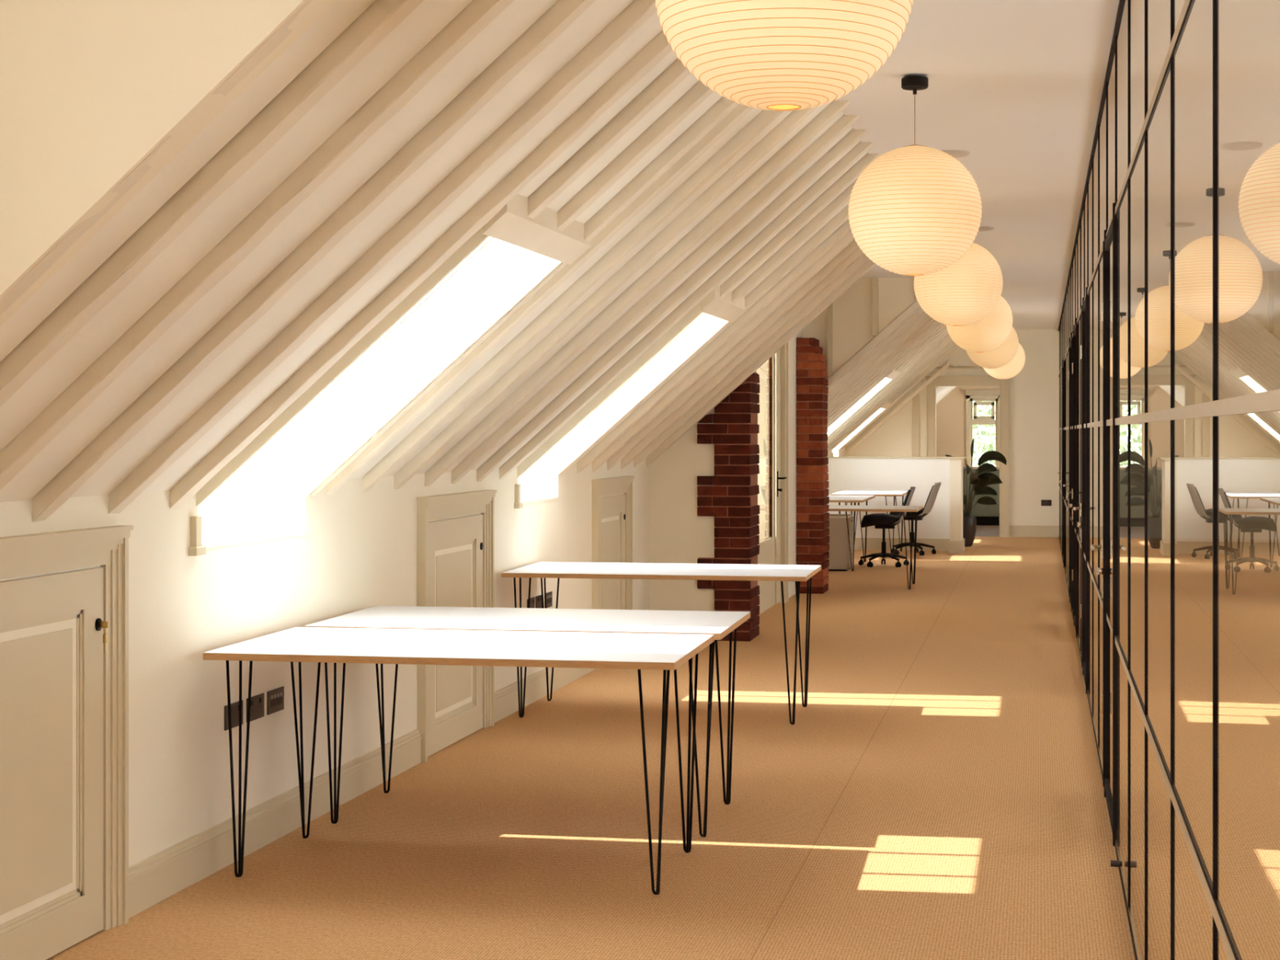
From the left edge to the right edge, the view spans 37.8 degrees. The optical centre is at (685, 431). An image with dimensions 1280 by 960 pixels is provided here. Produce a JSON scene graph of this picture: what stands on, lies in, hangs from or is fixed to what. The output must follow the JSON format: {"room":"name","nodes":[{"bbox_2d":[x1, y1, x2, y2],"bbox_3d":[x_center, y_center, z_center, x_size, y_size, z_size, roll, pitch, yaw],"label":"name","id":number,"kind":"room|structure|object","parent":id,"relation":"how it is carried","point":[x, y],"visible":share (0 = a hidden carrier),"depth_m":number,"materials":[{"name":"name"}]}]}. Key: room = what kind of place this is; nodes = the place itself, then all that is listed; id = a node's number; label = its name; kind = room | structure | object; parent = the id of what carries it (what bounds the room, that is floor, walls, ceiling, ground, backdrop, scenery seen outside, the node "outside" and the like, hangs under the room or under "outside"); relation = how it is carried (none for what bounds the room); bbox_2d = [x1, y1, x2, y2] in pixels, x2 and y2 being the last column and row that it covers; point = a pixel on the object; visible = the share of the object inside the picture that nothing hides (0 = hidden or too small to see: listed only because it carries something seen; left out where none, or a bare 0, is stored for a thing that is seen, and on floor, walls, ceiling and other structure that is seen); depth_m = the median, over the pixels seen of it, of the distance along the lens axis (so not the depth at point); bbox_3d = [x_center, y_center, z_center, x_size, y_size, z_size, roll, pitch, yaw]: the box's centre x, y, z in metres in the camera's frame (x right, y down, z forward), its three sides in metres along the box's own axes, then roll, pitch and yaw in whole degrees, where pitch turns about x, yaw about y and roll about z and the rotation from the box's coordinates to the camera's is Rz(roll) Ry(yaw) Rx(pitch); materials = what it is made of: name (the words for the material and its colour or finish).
{"room":"design studio","nodes":[
{"label":"design studio","id":0,"kind":"room"},
{"bbox_2d":[0,0,336,326],"bbox_3d":[-1.234,-0.494,3.963,2.500,2.232,0.112,0,0,11],"label":"wall","id":1,"kind":"structure","parent":0,"point":[89,89],"depth_m":3.91,"materials":[{"name":"paint"}]},
{"bbox_2d":[0,0,312,315],"bbox_3d":[-1.089,-0.645,3.921,1.970,1.814,0.066,0,0,11],"label":"trim","id":2,"kind":"structure","parent":1,"relation":"attached to","point":[282,32],"depth_m":3.94,"materials":[{"name":"paint"}]},
{"bbox_2d":[0,459,649,924],"bbox_3d":[-1.410,0.880,8.877,0.525,1.439,9.680,0,0,11],"label":"wall","id":3,"kind":"structure","parent":0,"point":[358,550],"depth_m":6.85,"materials":[{"name":"paint"}]},
{"bbox_2d":[0,524,133,959],"bbox_3d":[-1.840,0.893,5.178,0.097,1.214,1.106,0,0,11],"label":"door","id":4,"kind":"structure","parent":3,"relation":"in","point":[36,671],"depth_m":5.38,"materials":[{"name":"paint"}]},
{"bbox_2d":[0,0,423,407],"bbox_3d":[-1.022,-0.645,4.277,1.970,1.814,0.081,0,0,11],"label":"beam","id":5,"kind":"structure","parent":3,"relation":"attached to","point":[380,19],"depth_m":4.27,"materials":[{"name":"paint"}]},
{"bbox_2d":[224,700,243,730],"bbox_3d":[-1.581,0.992,6.538,0.010,0.086,0.146,0,0,11],"label":"wall socket","id":6,"kind":"object","parent":3,"relation":"attached to","point":[234,706],"visible":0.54,"depth_m":6.53,"materials":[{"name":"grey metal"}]},
{"bbox_2d":[246,693,264,721],"bbox_3d":[-1.547,0.992,6.718,0.010,0.086,0.146,0,0,11],"label":"wall socket","id":7,"kind":"object","parent":3,"relation":"attached to","point":[257,702],"visible":0.97,"depth_m":6.72,"materials":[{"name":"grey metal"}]},
{"bbox_2d":[0,0,514,489],"bbox_3d":[-0.948,-0.647,4.670,1.970,1.811,0.081,0,0,11],"label":"beam","id":8,"kind":"structure","parent":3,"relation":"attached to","point":[396,93],"depth_m":4.67,"materials":[{"name":"paint"}]},
{"bbox_2d":[266,686,284,715],"bbox_3d":[-1.514,0.992,6.896,0.008,0.086,0.146,0,0,11],"label":"outlet","id":9,"kind":"object","parent":3,"relation":"attached to","point":[275,697],"visible":1,"depth_m":6.88,"materials":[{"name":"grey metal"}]},
{"bbox_2d":[31,0,595,522],"bbox_3d":[-0.868,-0.645,5.088,1.970,1.814,0.081,0,0,11],"label":"beam","id":10,"kind":"structure","parent":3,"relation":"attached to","point":[562,13],"depth_m":5.09,"materials":[{"name":"paint"}]},
{"bbox_2d":[128,666,595,918],"bbox_3d":[-0.995,1.424,9.623,0.034,0.152,7.960,0,0,11],"label":"baseboard","id":11,"kind":"structure","parent":3,"relation":"attached to","point":[160,876],"depth_m":6.89,"materials":[{"name":"paint"}]},
{"bbox_2d":[108,0,657,514],"bbox_3d":[-0.786,-0.647,5.520,1.970,1.811,0.081,0,0,11],"label":"beam","id":12,"kind":"structure","parent":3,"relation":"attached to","point":[635,15],"depth_m":5.51,"materials":[{"name":"paint"}]},
{"bbox_2d":[169,30,672,508],"bbox_3d":[-0.711,-0.645,5.918,1.970,1.814,0.081,0,0,11],"label":"beam","id":13,"kind":"structure","parent":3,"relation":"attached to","point":[659,47],"depth_m":5.92,"materials":[{"name":"paint"}]},
{"bbox_2d":[309,262,567,496],"bbox_3d":[-0.950,-0.239,7.157,1.040,0.998,0.052,0,0,11],"label":"trim","id":14,"kind":"structure","parent":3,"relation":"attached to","point":[544,282],"depth_m":7.14,"materials":[{"name":"paint"}]},
{"bbox_2d":[416,489,497,762],"bbox_3d":[-1.115,0.898,9.007,0.097,1.204,1.101,0,0,11],"label":"door","id":15,"kind":"structure","parent":3,"relation":"in","point":[453,570],"depth_m":8.99,"materials":[{"name":"paint"}]},
{"bbox_2d":[325,103,753,495],"bbox_3d":[-0.461,-0.646,7.238,1.970,1.812,0.074,0,0,11],"label":"trim","id":16,"kind":"structure","parent":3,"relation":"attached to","point":[740,111],"depth_m":7.23,"materials":[{"name":"paint"}]},
{"bbox_2d":[362,109,783,492],"bbox_3d":[-0.385,-0.646,7.641,1.970,1.812,0.074,0,0,11],"label":"beam","id":17,"kind":"structure","parent":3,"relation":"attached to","point":[764,118],"depth_m":7.63,"materials":[{"name":"paint"}]},
{"bbox_2d":[394,106,818,488],"bbox_3d":[-0.312,-0.646,8.024,1.970,1.813,0.074,0,0,11],"label":"trim","id":18,"kind":"structure","parent":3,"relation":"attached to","point":[795,117],"depth_m":8.01,"materials":[{"name":"paint"}]},
{"bbox_2d":[591,475,634,669],"bbox_3d":[-0.494,0.900,12.287,0.097,1.199,1.036,0,0,11],"label":"door","id":19,"kind":"structure","parent":3,"relation":"in","point":[611,540],"depth_m":12.32,"materials":[{"name":"paint"}]},
{"bbox_2d":[424,99,850,486],"bbox_3d":[-0.235,-0.646,8.432,1.970,1.812,0.074,0,0,11],"label":"trim","id":20,"kind":"structure","parent":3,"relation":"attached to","point":[835,107],"depth_m":8.40,"materials":[{"name":"paint"}]},
{"bbox_2d":[451,114,859,484],"bbox_3d":[-0.162,-0.647,8.820,1.970,1.812,0.074,0,0,11],"label":"trim","id":21,"kind":"structure","parent":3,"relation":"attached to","point":[844,122],"depth_m":8.79,"materials":[{"name":"paint"}]},
{"bbox_2d":[476,128,867,481],"bbox_3d":[-0.084,-0.646,9.228,1.970,1.813,0.074,0,0,11],"label":"beam","id":22,"kind":"structure","parent":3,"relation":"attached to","point":[852,136],"depth_m":9.20,"materials":[{"name":"paint"}]},
{"bbox_2d":[498,141,874,479],"bbox_3d":[-0.011,-0.646,9.616,1.970,1.813,0.074,0,0,11],"label":"beam","id":23,"kind":"structure","parent":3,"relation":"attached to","point":[854,154],"depth_m":9.59,"materials":[{"name":"paint"}]},
{"bbox_2d":[559,204,848,474],"bbox_3d":[0.221,-0.646,10.839,1.970,1.813,0.074,0,0,11],"label":"beam","id":24,"kind":"structure","parent":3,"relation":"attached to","point":[842,215],"depth_m":10.75,"materials":[{"name":"paint"}]},
{"bbox_2d":[576,218,850,473],"bbox_3d":[0.299,-0.646,11.252,1.970,1.813,0.074,0,0,11],"label":"beam","id":25,"kind":"structure","parent":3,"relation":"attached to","point":[845,228],"depth_m":11.25,"materials":[{"name":"paint"}]},
{"bbox_2d":[592,230,854,471],"bbox_3d":[0.374,-0.646,11.650,1.970,1.812,0.074,0,0,11],"label":"beam","id":26,"kind":"structure","parent":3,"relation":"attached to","point":[848,237],"depth_m":11.65,"materials":[{"name":"paint"}]},
{"bbox_2d":[607,239,858,470],"bbox_3d":[0.451,-0.646,12.053,1.970,1.813,0.074,0,0,11],"label":"beam","id":27,"kind":"structure","parent":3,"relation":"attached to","point":[852,246],"depth_m":12.05,"materials":[{"name":"paint"}]},
{"bbox_2d":[621,247,864,469],"bbox_3d":[0.527,-0.646,12.456,1.970,1.813,0.074,0,0,11],"label":"beam","id":28,"kind":"structure","parent":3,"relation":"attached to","point":[851,259],"depth_m":12.45,"materials":[{"name":"paint"}]},
{"bbox_2d":[633,253,869,467],"bbox_3d":[0.603,-0.646,12.858,1.970,1.813,0.074,0,0,11],"label":"beam","id":29,"kind":"structure","parent":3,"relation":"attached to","point":[864,259],"depth_m":12.86,"materials":[{"name":"paint"}]},
{"bbox_2d":[645,259,875,466],"bbox_3d":[0.679,-0.646,13.261,1.970,1.812,0.074,0,0,11],"label":"beam","id":30,"kind":"structure","parent":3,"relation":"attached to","point":[869,264],"depth_m":13.26,"materials":[{"name":"paint"}]},
{"bbox_2d":[0,0,867,502],"bbox_3d":[-0.198,-0.667,8.653,1.980,1.750,9.570,0,0,11],"label":"ceiling","id":31,"kind":"structure","parent":0,"point":[397,48],"depth_m":5.14,"materials":[{"name":"paint"}]},
{"bbox_2d":[528,57,690,218],"bbox_3d":[-0.098,-1.134,6.162,0.855,0.837,0.074,0,0,11],"label":"trim","id":32,"kind":"structure","parent":31,"relation":"attached to","point":[676,73],"depth_m":6.17,"materials":[{"name":"paint"}]},
{"bbox_2d":[557,80,713,231],"bbox_3d":[-0.025,-1.134,6.545,0.855,0.836,0.074,0,0,11],"label":"trim","id":33,"kind":"structure","parent":31,"relation":"attached to","point":[699,92],"depth_m":6.55,"materials":[{"name":"paint"}]},
{"bbox_2d":[584,96,738,242],"bbox_3d":[0.049,-1.134,6.933,0.855,0.837,0.074,0,0,11],"label":"trim","id":34,"kind":"structure","parent":31,"relation":"attached to","point":[723,106],"depth_m":6.93,"materials":[{"name":"paint"}]},
{"bbox_2d":[732,178,857,303],"bbox_3d":[0.684,-1.134,10.288,0.855,0.837,0.074,0,0,11],"label":"trim","id":35,"kind":"structure","parent":31,"relation":"attached to","point":[827,212],"depth_m":10.28,"materials":[{"name":"paint"}]},
{"bbox_2d":[720,152,880,297],"bbox_3d":[0.610,-1.134,9.895,0.855,0.837,0.074,0,0,11],"label":"trim","id":36,"kind":"structure","parent":31,"relation":"attached to","point":[855,171],"depth_m":9.87,"materials":[{"name":"paint"}]},
{"bbox_2d":[46,524,1135,959],"bbox_3d":[2.946,1.560,13.945,7.400,0.120,34.100,0,0,11],"label":"floor","id":37,"kind":"structure","parent":0,"point":[936,793],"depth_m":7.17,"materials":[{"name":"carpet"}]},
{"bbox_2d":[203,626,714,894],"bbox_3d":[-0.748,1.113,6.452,1.585,0.766,0.825,0,0,10],"label":"desk","id":38,"kind":"object","parent":37,"relation":"on","point":[628,651],"visible":1,"depth_m":6.30,"materials":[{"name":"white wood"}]},
{"bbox_2d":[304,605,750,837],"bbox_3d":[-0.587,1.113,7.309,1.585,0.766,0.825,0,0,10],"label":"desk","id":39,"kind":"object","parent":37,"relation":"on","point":[719,624],"visible":0.88,"depth_m":7.22,"materials":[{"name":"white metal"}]},
{"bbox_2d":[501,561,821,724],"bbox_3d":[-0.107,1.113,9.959,1.585,0.766,0.825,0,0,10],"label":"desk","id":40,"kind":"object","parent":37,"relation":"on","point":[762,572],"visible":0.98,"depth_m":9.77,"materials":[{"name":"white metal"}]},
{"bbox_2d":[697,372,759,641],"bbox_3d":[0.316,0.532,13.629,0.388,1.937,0.466,0,0,11],"label":"brick pier","id":41,"kind":"object","parent":37,"relation":"on","point":[732,500],"visible":0.84,"depth_m":13.40,"materials":[{"name":"red brick"}]},
{"bbox_2d":[796,337,829,593],"bbox_3d":[1.198,0.312,17.531,0.260,2.375,0.441,0,0,11],"label":"brick pier","id":42,"kind":"object","parent":37,"relation":"on","point":[812,460],"visible":0.94,"depth_m":17.33,"materials":[{"name":"red brick"}]},
{"bbox_2d":[826,514,853,571],"bbox_3d":[1.565,1.202,20.364,0.507,0.595,0.510,0,0,11],"label":"base cabinet","id":43,"kind":"object","parent":37,"relation":"on","point":[839,558],"visible":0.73,"depth_m":20.10,"materials":[{"name":"paint"}]},
{"bbox_2d":[826,494,875,571],"bbox_3d":[1.631,1.113,20.810,0.825,0.766,1.585,0,0,11],"label":"desk","id":44,"kind":"object","parent":37,"relation":"on","point":[833,498],"visible":0.55,"depth_m":20.28,"materials":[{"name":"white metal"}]},
{"bbox_2d":[831,489,908,559],"bbox_3d":[2.268,1.113,22.725,0.825,0.766,1.585,0,0,11],"label":"desk","id":45,"kind":"object","parent":37,"relation":"on","point":[895,493],"visible":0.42,"depth_m":22.47,"materials":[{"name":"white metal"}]},
{"bbox_2d":[828,505,922,589],"bbox_3d":[1.482,1.113,18.172,1.585,0.766,0.825,0,0,11],"label":"desk","id":46,"kind":"object","parent":37,"relation":"on","point":[832,508],"visible":0.53,"depth_m":17.89,"materials":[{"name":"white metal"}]},
{"bbox_2d":[857,486,915,567],"bbox_3d":[2.255,1.057,20.920,0.640,0.884,0.541,0,0,5],"label":"office chair","id":47,"kind":"object","parent":37,"relation":"on","point":[881,521],"visible":0.94,"depth_m":20.80,"materials":[{"name":"black plastic"}]},
{"bbox_2d":[889,482,941,555],"bbox_3d":[2.820,1.057,22.912,0.640,0.884,0.541,0,0,18],"label":"office chair","id":48,"kind":"object","parent":37,"relation":"on","point":[931,500],"visible":0.78,"depth_m":22.77,"materials":[{"name":"grey plastic"}]},
{"bbox_2d":[944,438,1006,546],"bbox_3d":[3.714,0.790,24.514,0.800,1.419,0.802,0,0,-37],"label":"potted plant","id":49,"kind":"object","parent":37,"relation":"on","point":[980,482],"visible":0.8,"depth_m":24.44,"materials":[{"name":"green plant"}]},
{"bbox_2d":[963,469,999,525],"bbox_3d":[4.540,1.050,30.338,1.570,0.900,0.655,0,0,11],"label":"base cabinet","id":50,"kind":"object","parent":37,"relation":"on","point":[985,514],"visible":0.14,"depth_m":29.99,"materials":[{"name":"green paint"}]},
{"bbox_2d":[1057,0,1279,959],"bbox_3d":[2.549,0.020,11.985,0.024,2.960,29.700,0,0,11],"label":"glass wall","id":51,"kind":"structure","parent":37,"relation":"on","point":[1184,162],"depth_m":3.44,"materials":[{"name":"glass"}]},
{"bbox_2d":[1057,361,1063,562],"bbox_3d":[4.232,0.335,21.034,0.079,2.230,0.861,0,0,11],"label":"door","id":52,"kind":"structure","parent":51,"relation":"in","point":[1062,385],"depth_m":21.41,"materials":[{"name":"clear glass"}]},
{"bbox_2d":[1062,340,1071,602],"bbox_3d":[3.283,0.335,16.023,0.079,2.230,0.861,0,0,11],"label":"door","id":53,"kind":"structure","parent":51,"relation":"in","point":[1068,485],"depth_m":16.40,"materials":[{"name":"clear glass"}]},
{"bbox_2d":[1066,325,1075,628],"bbox_3d":[2.911,0.335,14.058,0.079,2.230,0.861,0,0,11],"label":"door","id":54,"kind":"structure","parent":51,"relation":"in","point":[1073,492],"depth_m":14.44,"materials":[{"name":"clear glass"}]},
{"bbox_2d":[1072,297,1085,681],"bbox_3d":[2.357,0.335,11.135,0.079,2.230,0.811,0,0,11],"label":"door","id":55,"kind":"structure","parent":51,"relation":"in","point":[1082,506],"depth_m":11.49,"materials":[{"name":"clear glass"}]},
{"bbox_2d":[1089,218,1112,827],"bbox_3d":[1.619,0.335,7.240,0.079,2.230,0.881,0,0,11],"label":"door","id":56,"kind":"structure","parent":51,"relation":"in","point":[1106,546],"depth_m":7.50,"materials":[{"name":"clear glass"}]},
{"bbox_2d":[649,408,715,611],"bbox_3d":[-0.024,0.637,13.643,0.525,1.725,0.300,0,0,11],"label":"wall","id":57,"kind":"structure","parent":0,"point":[677,535],"depth_m":13.49,"materials":[{"name":"paint"}]},
{"bbox_2d":[788,330,801,598],"bbox_3d":[0.614,0.020,15.842,0.250,3.160,3.980,0,0,11],"label":"wall","id":58,"kind":"structure","parent":0,"point":[793,344],"depth_m":17.13,"materials":[{"name":"paint"}]},
{"bbox_2d":[754,342,788,614],"bbox_3d":[0.657,0.210,15.565,0.179,2.580,1.930,0,0,11],"label":"door","id":59,"kind":"structure","parent":58,"relation":"in","point":[773,416],"depth_m":15.99,"materials":[{"name":"paint"}]},
{"bbox_2d":[827,447,844,456],"bbox_3d":[1.184,0.880,22.574,0.525,1.439,9.400,0,0,11],"label":"wall","id":60,"kind":"structure","parent":0,"point":[841,452],"depth_m":26.46,"materials":[{"name":"paint"}]},
{"bbox_2d":[826,308,923,395],"bbox_3d":[1.683,-0.646,18.557,1.970,1.813,0.074,0,0,11],"label":"trim","id":61,"kind":"structure","parent":60,"relation":"attached to","point":[919,312],"depth_m":18.49,"materials":[{"name":"paint"}]},
{"bbox_2d":[827,311,925,399],"bbox_3d":[1.758,-0.647,18.955,1.970,1.811,0.074,0,0,11],"label":"trim","id":62,"kind":"structure","parent":60,"relation":"attached to","point":[919,317],"depth_m":18.89,"materials":[{"name":"paint"}]},
{"bbox_2d":[826,313,928,404],"bbox_3d":[1.833,-0.646,19.353,1.970,1.813,0.074,0,0,11],"label":"trim","id":63,"kind":"structure","parent":60,"relation":"attached to","point":[926,315],"depth_m":19.29,"materials":[{"name":"paint"}]},
{"bbox_2d":[827,315,931,408],"bbox_3d":[1.909,-0.646,19.751,1.970,1.812,0.074,0,0,11],"label":"trim","id":64,"kind":"structure","parent":60,"relation":"attached to","point":[928,317],"depth_m":19.70,"materials":[{"name":"paint"}]},
{"bbox_2d":[826,318,933,413],"bbox_3d":[1.984,-0.647,20.149,1.970,1.811,0.074,0,0,11],"label":"trim","id":65,"kind":"structure","parent":60,"relation":"attached to","point":[931,320],"depth_m":20.09,"materials":[{"name":"paint"}]},
{"bbox_2d":[827,319,937,417],"bbox_3d":[2.059,-0.647,20.547,1.970,1.812,0.074,0,0,11],"label":"trim","id":66,"kind":"structure","parent":60,"relation":"attached to","point":[934,321],"depth_m":20.50,"materials":[{"name":"paint"}]},
{"bbox_2d":[826,321,939,420],"bbox_3d":[2.135,-0.647,20.945,1.970,1.811,0.074,0,0,11],"label":"trim","id":67,"kind":"structure","parent":60,"relation":"attached to","point":[935,323],"depth_m":20.90,"materials":[{"name":"paint"}]},
{"bbox_2d":[827,322,942,424],"bbox_3d":[2.210,-0.646,21.343,1.970,1.812,0.074,0,0,11],"label":"trim","id":68,"kind":"structure","parent":60,"relation":"attached to","point":[937,326],"depth_m":21.30,"materials":[{"name":"paint"}]},
{"bbox_2d":[826,332,949,441],"bbox_3d":[2.587,-0.647,23.332,1.970,1.811,0.074,0,0,11],"label":"trim","id":69,"kind":"structure","parent":60,"relation":"attached to","point":[947,334],"depth_m":23.31,"materials":[{"name":"paint"}]},
{"bbox_2d":[827,334,950,443],"bbox_3d":[2.662,-0.646,23.730,1.970,1.813,0.074,0,0,11],"label":"trim","id":70,"kind":"structure","parent":60,"relation":"attached to","point":[948,335],"depth_m":23.71,"materials":[{"name":"paint"}]},
{"bbox_2d":[827,337,951,446],"bbox_3d":[2.737,-0.646,24.128,1.970,1.812,0.074,0,0,11],"label":"trim","id":71,"kind":"structure","parent":60,"relation":"attached to","point":[949,338],"depth_m":24.11,"materials":[{"name":"paint"}]},
{"bbox_2d":[826,337,952,449],"bbox_3d":[2.813,-0.646,24.526,1.970,1.812,0.074,0,0,11],"label":"trim","id":72,"kind":"structure","parent":60,"relation":"attached to","point":[950,340],"depth_m":24.52,"materials":[{"name":"paint"}]},
{"bbox_2d":[828,340,954,450],"bbox_3d":[2.888,-0.646,24.924,1.970,1.812,0.074,0,0,11],"label":"trim","id":73,"kind":"structure","parent":60,"relation":"attached to","point":[952,341],"depth_m":24.92,"materials":[{"name":"paint"}]},
{"bbox_2d":[801,276,916,378],"bbox_3d":[1.383,-0.531,17.783,2.500,2.188,0.100,0,0,11],"label":"wall","id":74,"kind":"structure","parent":0,"point":[852,311],"depth_m":17.69,"materials":[{"name":"paint"}]},
{"bbox_2d":[826,302,832,376],"bbox_3d":[1.370,-0.996,17.714,0.050,0.929,0.040,0,0,11],"label":"trim","id":75,"kind":"structure","parent":74,"relation":"attached to","point":[829,308],"depth_m":17.69,"materials":[{"name":"paint"}]},
{"bbox_2d":[826,300,919,386],"bbox_3d":[1.800,-0.862,17.648,1.370,1.279,0.050,0,0,11],"label":"trim","id":76,"kind":"structure","parent":74,"relation":"attached to","point":[915,305],"depth_m":17.63,"materials":[{"name":"paint"}]},
{"bbox_2d":[872,277,878,336],"bbox_3d":[1.793,-1.184,17.634,0.050,0.552,0.040,0,0,11],"label":"trim","id":77,"kind":"structure","parent":74,"relation":"attached to","point":[875,280],"depth_m":17.61,"materials":[{"name":"paint"}]},
{"bbox_2d":[826,457,949,538],"bbox_3d":[2.541,0.917,23.803,1.685,1.165,0.120,0,0,11],"label":"wall","id":78,"kind":"structure","parent":0,"point":[844,473],"depth_m":23.71,"materials":[{"name":"white paint"}]},
{"bbox_2d":[826,456,968,458],"bbox_3d":[2.602,0.325,23.562,1.895,0.020,0.630,0,0,11],"label":"trim","id":79,"kind":"structure","parent":78,"relation":"on","point":[885,457],"depth_m":23.71,"materials":[{"name":"paint"}]},
{"bbox_2d":[854,537,964,553],"bbox_3d":[2.578,1.425,23.568,1.845,0.150,0.608,0,0,11],"label":"baseboard","id":80,"kind":"structure","parent":78,"relation":"attached to","point":[873,544],"depth_m":23.64,"materials":[{"name":"paint"}]},
{"bbox_2d":[844,329,1058,525],"bbox_3d":[5.398,0.020,26.620,7.300,3.160,0.120,0,0,11],"label":"wall","id":81,"kind":"structure","parent":0,"point":[1033,392],"depth_m":26.66,"materials":[{"name":"paint"}]},
{"bbox_2d":[849,361,948,453],"bbox_3d":[3.079,-0.351,26.953,1.420,1.312,0.090,0,0,11],"label":"trim","id":82,"kind":"structure","parent":81,"relation":"attached to","point":[945,366],"depth_m":26.91,"materials":[{"name":"paint"}]},
{"bbox_2d":[912,366,982,456],"bbox_3d":[3.802,0.280,26.846,1.680,2.440,0.030,0,0,11],"label":"trim","id":83,"kind":"structure","parent":81,"relation":"attached to","point":[916,399],"depth_m":26.92,"materials":[{"name":"paint"}]},
{"bbox_2d":[924,375,1008,537],"bbox_3d":[4.048,0.347,26.790,1.215,2.305,0.050,0,0,11],"label":"trim","id":84,"kind":"structure","parent":81,"relation":"attached to","point":[958,380],"depth_m":26.69,"materials":[{"name":"paint"}]},
{"bbox_2d":[1008,525,1058,537],"bbox_3d":[4.969,1.417,26.627,0.694,0.165,0.028,0,0,11],"label":"baseboard","id":85,"kind":"structure","parent":81,"relation":"attached to","point":[1014,531],"depth_m":26.62,"materials":[{"name":"paint"}]},
{"bbox_2d":[949,458,963,541],"bbox_3d":[3.396,0.917,23.412,0.140,1.165,0.570,0,0,11],"label":"wall","id":86,"kind":"structure","parent":0,"point":[956,465],"depth_m":23.13,"materials":[{"name":"paint"}]},
{"bbox_2d":[936,386,999,466],"bbox_3d":[6.082,0.020,30.501,7.000,3.160,0.200,0,0,11],"label":"wall","id":87,"kind":"structure","parent":0,"point":[950,410],"depth_m":30.71,"materials":[{"name":"paint"}]},
{"bbox_2d":[965,395,999,466],"bbox_3d":[4.901,0.080,30.659,0.580,1.380,0.110,0,0,11],"label":"window","id":88,"kind":"structure","parent":87,"relation":"in","point":[977,399],"depth_m":30.65,"materials":[{"name":"paint"}]},
{"bbox_2d":[835,0,1119,329],"bbox_3d":[3.045,-1.560,13.927,7.200,0.200,34.100,0,0,11],"label":"ceiling","id":89,"kind":"structure","parent":0,"point":[1017,86],"depth_m":8.48,"materials":[{"name":"paint"}]},
{"bbox_2d":[654,0,913,111],"bbox_3d":[0.204,-1.078,3.890,0.543,0.805,0.543,0,0,23],"label":"paper lantern","id":90,"kind":"object","parent":89,"relation":"hanging from","point":[766,55],"visible":1,"depth_m":3.73,"materials":[{"name":"beige paper"}]},
{"bbox_2d":[848,75,982,275],"bbox_3d":[0.939,-1.046,7.649,0.543,0.805,0.543,0,0,-37],"label":"paper lantern","id":91,"kind":"object","parent":89,"relation":"hanging from","point":[915,210],"visible":1,"depth_m":7.46,"materials":[{"name":"beige paper"}]},
{"bbox_2d":[913,242,1003,326],"bbox_3d":[1.677,-1.056,11.489,0.543,0.805,0.543,0,0,23],"label":"paper lantern","id":92,"kind":"object","parent":89,"relation":"hanging from","point":[966,291],"visible":0.69,"depth_m":11.29,"materials":[{"name":"beige paper"}]},
{"bbox_2d":[946,296,1013,352],"bbox_3d":[2.409,-1.056,15.319,0.543,0.805,0.543,0,0,-32],"label":"paper lantern","id":93,"kind":"object","parent":89,"relation":"hanging from","point":[986,335],"visible":0.61,"depth_m":15.13,"materials":[{"name":"beige paper"}]},
{"bbox_2d":[966,326,1018,368],"bbox_3d":[3.148,-1.056,19.200,0.543,0.805,0.543,0,0,-32],"label":"paper lantern","id":94,"kind":"object","parent":89,"relation":"hanging from","point":[997,357],"visible":0.52,"depth_m":19.02,"materials":[{"name":"beige paper"}]},
{"bbox_2d":[982,342,1025,379],"bbox_3d":[3.922,-1.056,23.073,0.543,0.805,0.543,0,0,-2],"label":"paper lantern","id":95,"kind":"object","parent":89,"relation":"hanging from","point":[1011,369],"visible":0.5,"depth_m":22.90,"materials":[{"name":"beige paper"}]},
{"bbox_3d":[-0.395,-0.640,8.660,2.600,2.450,9.630,0,0,11],"label":"ceiling","id":96,"kind":"structure","parent":0,"visible":0},
{"bbox_2d":[188,193,591,555],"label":"window","id":97,"kind":"structure","parent":96,"relation":"attached to","point":[268,501],"depth_m":7.08,"materials":[{"name":"glass"}]},
{"bbox_2d":[514,285,746,508],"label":"window","id":98,"kind":"structure","parent":96,"relation":"attached to","point":[537,476],"depth_m":10.83,"materials":[{"name":"glass"}]},
{"bbox_3d":[2.203,-0.640,22.381,2.600,2.450,9.400,0,0,11],"label":"ceiling","id":99,"kind":"structure","parent":0,"visible":0},
{"bbox_2d":[831,400,892,456],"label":"window","id":100,"kind":"structure","parent":99,"relation":"attached to","point":[886,405],"depth_m":26.16,"materials":[{"name":"glass"}]},
{"bbox_3d":[2.400,-0.667,22.374,1.980,1.751,9.340,0,0,11],"label":"ceiling","id":101,"kind":"structure","parent":0,"visible":0},
{"bbox_2d":[826,367,900,435],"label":"window","id":102,"kind":"structure","parent":101,"relation":"attached to","point":[891,375],"depth_m":22.75,"materials":[{"name":"glass"}]},
{"label":"outside","id":103,"kind":"structure","parent":0,"visible":0},
{"bbox_2d":[973,401,995,466],"bbox_3d":[6.308,1.543,36.450,4.439,5.928,3.262,0,0,5],"label":"tree","id":104,"kind":"object","parent":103,"point":[988,439],"visible":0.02,"depth_m":35.53,"materials":[{"name":"green plant"}]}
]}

